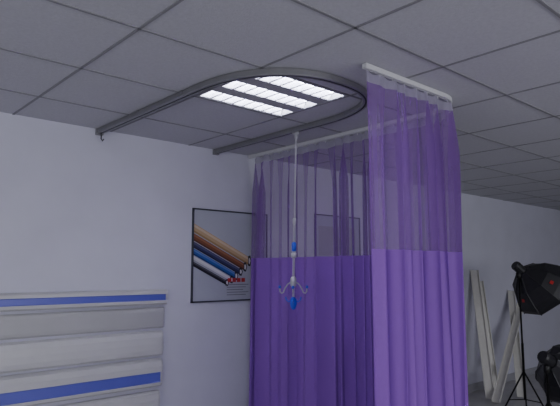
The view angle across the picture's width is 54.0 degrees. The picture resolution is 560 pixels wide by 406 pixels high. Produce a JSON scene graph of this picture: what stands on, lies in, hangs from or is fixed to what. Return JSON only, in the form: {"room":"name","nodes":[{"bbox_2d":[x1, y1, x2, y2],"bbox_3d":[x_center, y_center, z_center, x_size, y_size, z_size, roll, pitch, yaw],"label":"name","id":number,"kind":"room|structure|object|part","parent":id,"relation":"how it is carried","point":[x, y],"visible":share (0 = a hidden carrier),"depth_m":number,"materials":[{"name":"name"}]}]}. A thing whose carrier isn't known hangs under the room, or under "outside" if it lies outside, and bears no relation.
{"room":"medical equipment showroom","nodes":[
{"label":"medical equipment showroom","id":0,"kind":"room"},
{"bbox_2d":[0,330,163,373],"bbox_3d":[-2.207,0.956,3.172,3.460,0.190,0.049,6,-9,-41],"label":"rail","id":1,"kind":"object","parent":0,"point":[20,356],"depth_m":3.85,"materials":[{"name":"white plastic"}]},
{"bbox_2d":[0,307,164,339],"bbox_3d":[-2.210,0.764,3.206,3.470,0.160,0.029,6,-9,-41],"label":"rail","id":2,"kind":"object","parent":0,"point":[31,325],"depth_m":3.89,"materials":[{"name":"white plastic"}]},
{"bbox_2d":[57,390,159,405],"bbox_3d":[-2.212,1.406,3.107,3.440,0.200,0.057,6,-9,-41],"label":"rail","id":3,"kind":"object","parent":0,"point":[152,397],"depth_m":4.06,"materials":[{"name":"white plastic"}]},
{"bbox_2d":[0,0,559,209],"bbox_3d":[3.445,-0.791,3.016,16.200,0.200,8.130,6,-9,-41],"label":"ceiling","id":4,"kind":"structure","parent":0,"point":[95,64],"depth_m":2.85,"materials":[{"name":"tile"}]},
{"bbox_2d":[95,68,366,154],"bbox_3d":[-0.308,-0.567,3.760,1.117,0.131,1.986,6,-9,-41],"label":"track","id":5,"kind":"object","parent":4,"relation":"attached to","point":[360,90],"depth_m":3.32,"materials":[{"name":"metal"}]},
{"bbox_3d":[-0.049,-0.669,3.348,0.506,0.030,0.586,6,-9,-41],"label":"louvre blades","id":6,"kind":"part","parent":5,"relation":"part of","materials":[{"name":"white plastic"}]},
{"bbox_2d":[278,131,307,309],"bbox_3d":[0.095,0.117,3.991,0.159,1.294,0.159,6,-9,-41],"label":"hanger","id":7,"kind":"object","parent":5,"relation":"hanging from","point":[293,301],"visible":1,"depth_m":3.95,"materials":[{"name":"silver metal"}]},
{"bbox_2d":[197,77,346,116],"bbox_3d":[-0.049,-0.699,3.352,0.686,0.097,0.626,6,-9,-41],"label":"housing","id":8,"kind":"object","parent":4,"relation":"attached to","point":[313,100],"visible":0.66,"depth_m":3.37,"materials":[{"name":"white metal"}]},
{"bbox_2d":[203,77,330,114],"bbox_3d":[-0.049,-0.687,3.351,0.656,0.055,0.586,6,-9,-41],"label":"reflector","id":9,"kind":"object","parent":8,"relation":"attached to","point":[230,85],"visible":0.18,"depth_m":3.38,"materials":[{"name":"white"}]},
{"bbox_2d":[248,62,468,405],"bbox_3d":[0.471,0.675,3.925,0.860,2.490,2.424,2,-7,-18],"label":"privacy curtain","id":10,"kind":"object","parent":4,"relation":"hanging from","point":[382,327],"visible":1,"depth_m":3.68,"materials":[{"name":"purple fabric"}]},
{"bbox_2d":[0,112,559,405],"bbox_3d":[0.703,0.896,5.901,16.200,2.850,0.100,6,-9,-41],"label":"wall","id":11,"kind":"structure","parent":0,"point":[79,211],"depth_m":4.46,"materials":[{"name":"paint"}]},
{"bbox_2d":[0,289,167,405],"bbox_3d":[-2.191,0.911,3.175,3.480,0.740,0.074,6,-9,-41],"label":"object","id":12,"kind":"structure","parent":11,"relation":"attached to","point":[51,386],"depth_m":3.83,"materials":[{"name":"plastic"}]},
{"bbox_3d":[-2.202,1.173,3.133,3.450,0.210,0.074,6,-9,-41],"label":"handrail","id":13,"kind":"part","parent":12,"relation":"part of","materials":[{"name":"white plastic"}]},
{"bbox_3d":[-2.192,0.603,3.213,3.480,0.120,0.071,6,-9,-41],"label":"handrail","id":14,"kind":"part","parent":12,"relation":"part of","materials":[{"name":"white plastic"}]},
{"bbox_2d":[190,208,267,302],"bbox_3d":[-0.429,0.466,4.855,0.820,0.790,0.018,6,-9,-41],"label":"poster","id":15,"kind":"object","parent":11,"relation":"attached to","point":[221,244],"visible":0.94,"depth_m":4.78,"materials":[{"name":"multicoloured paper"}]},
{"bbox_2d":[194,224,250,294],"bbox_3d":[-0.490,0.498,4.792,0.621,0.608,0.004,6,-9,-41],"label":"print","id":16,"kind":"object","parent":15,"relation":"attached to","point":[222,252],"depth_m":4.78,"materials":[{"name":"multicoloured paper"}]},
{"bbox_2d":[316,214,360,256],"bbox_3d":[0.615,0.544,5.786,0.700,0.820,0.018,6,-9,-41],"label":"poster","id":17,"kind":"object","parent":11,"relation":"attached to","point":[324,223],"visible":0.34,"depth_m":5.72,"materials":[{"name":"grey paper"}]},
{"bbox_2d":[318,226,354,255],"bbox_3d":[0.605,0.553,5.774,0.570,0.600,0.001,6,-9,-41],"label":"print","id":18,"kind":"object","parent":17,"relation":"attached to","point":[325,233],"depth_m":5.69,"materials":[{"name":"purple"}]},
{"bbox_2d":[468,366,536,392],"bbox_3d":[0.740,2.256,5.694,16.200,0.100,0.012,6,-9,-41],"label":"baseboard","id":19,"kind":"structure","parent":11,"relation":"attached to","point":[476,386],"depth_m":7.94,"materials":[{"name":"plastic"}]},
{"bbox_2d":[468,374,559,405],"bbox_3d":[3.445,1.989,2.677,16.200,0.100,8.130,6,-9,-41],"label":"floor","id":20,"kind":"structure","parent":0,"point":[475,398],"depth_m":6.96,"materials":[{"name":"plastic"}]},
{"bbox_2d":[470,270,493,398],"bbox_3d":[2.626,1.663,7.155,0.110,1.581,0.624,-1,-7,7],"label":"plank","id":21,"kind":"object","parent":20,"relation":"on","point":[475,279],"visible":0.85,"depth_m":7.13,"materials":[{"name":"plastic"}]},
{"bbox_2d":[480,281,496,387],"bbox_3d":[2.779,1.762,7.348,0.080,1.428,0.412,0,-7,-1],"label":"plank","id":22,"kind":"object","parent":20,"relation":"on","point":[489,336],"visible":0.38,"depth_m":7.34,"materials":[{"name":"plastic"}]},
{"bbox_2d":[491,302,522,402],"bbox_3d":[3.281,1.694,7.660,0.100,1.655,2.373,-5,-9,35],"label":"plank","id":23,"kind":"object","parent":20,"relation":"on","point":[505,363],"visible":0.65,"depth_m":7.16,"materials":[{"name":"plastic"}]},
{"bbox_2d":[508,291,523,396],"bbox_3d":[3.233,1.861,7.542,0.100,1.291,1.270,-3,-7,20],"label":"plank","id":24,"kind":"object","parent":20,"relation":"on","point":[517,356],"visible":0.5,"depth_m":7.36,"materials":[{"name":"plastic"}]},
{"bbox_2d":[505,261,559,405],"bbox_3d":[2.877,1.493,6.074,0.801,1.686,0.653,6,-9,-41],"label":"studio softbox","id":25,"kind":"object","parent":20,"relation":"on","point":[536,287],"visible":1,"depth_m":6.04,"materials":[{"name":"black fabric"}]},
{"bbox_2d":[535,344,559,405],"bbox_3d":[2.376,1.702,4.656,0.707,0.927,0.534,6,-9,-41],"label":"studio softbox","id":26,"kind":"object","parent":20,"relation":"on","point":[547,373],"visible":1,"depth_m":4.66,"materials":[{"name":"black fabric"}]}
]}

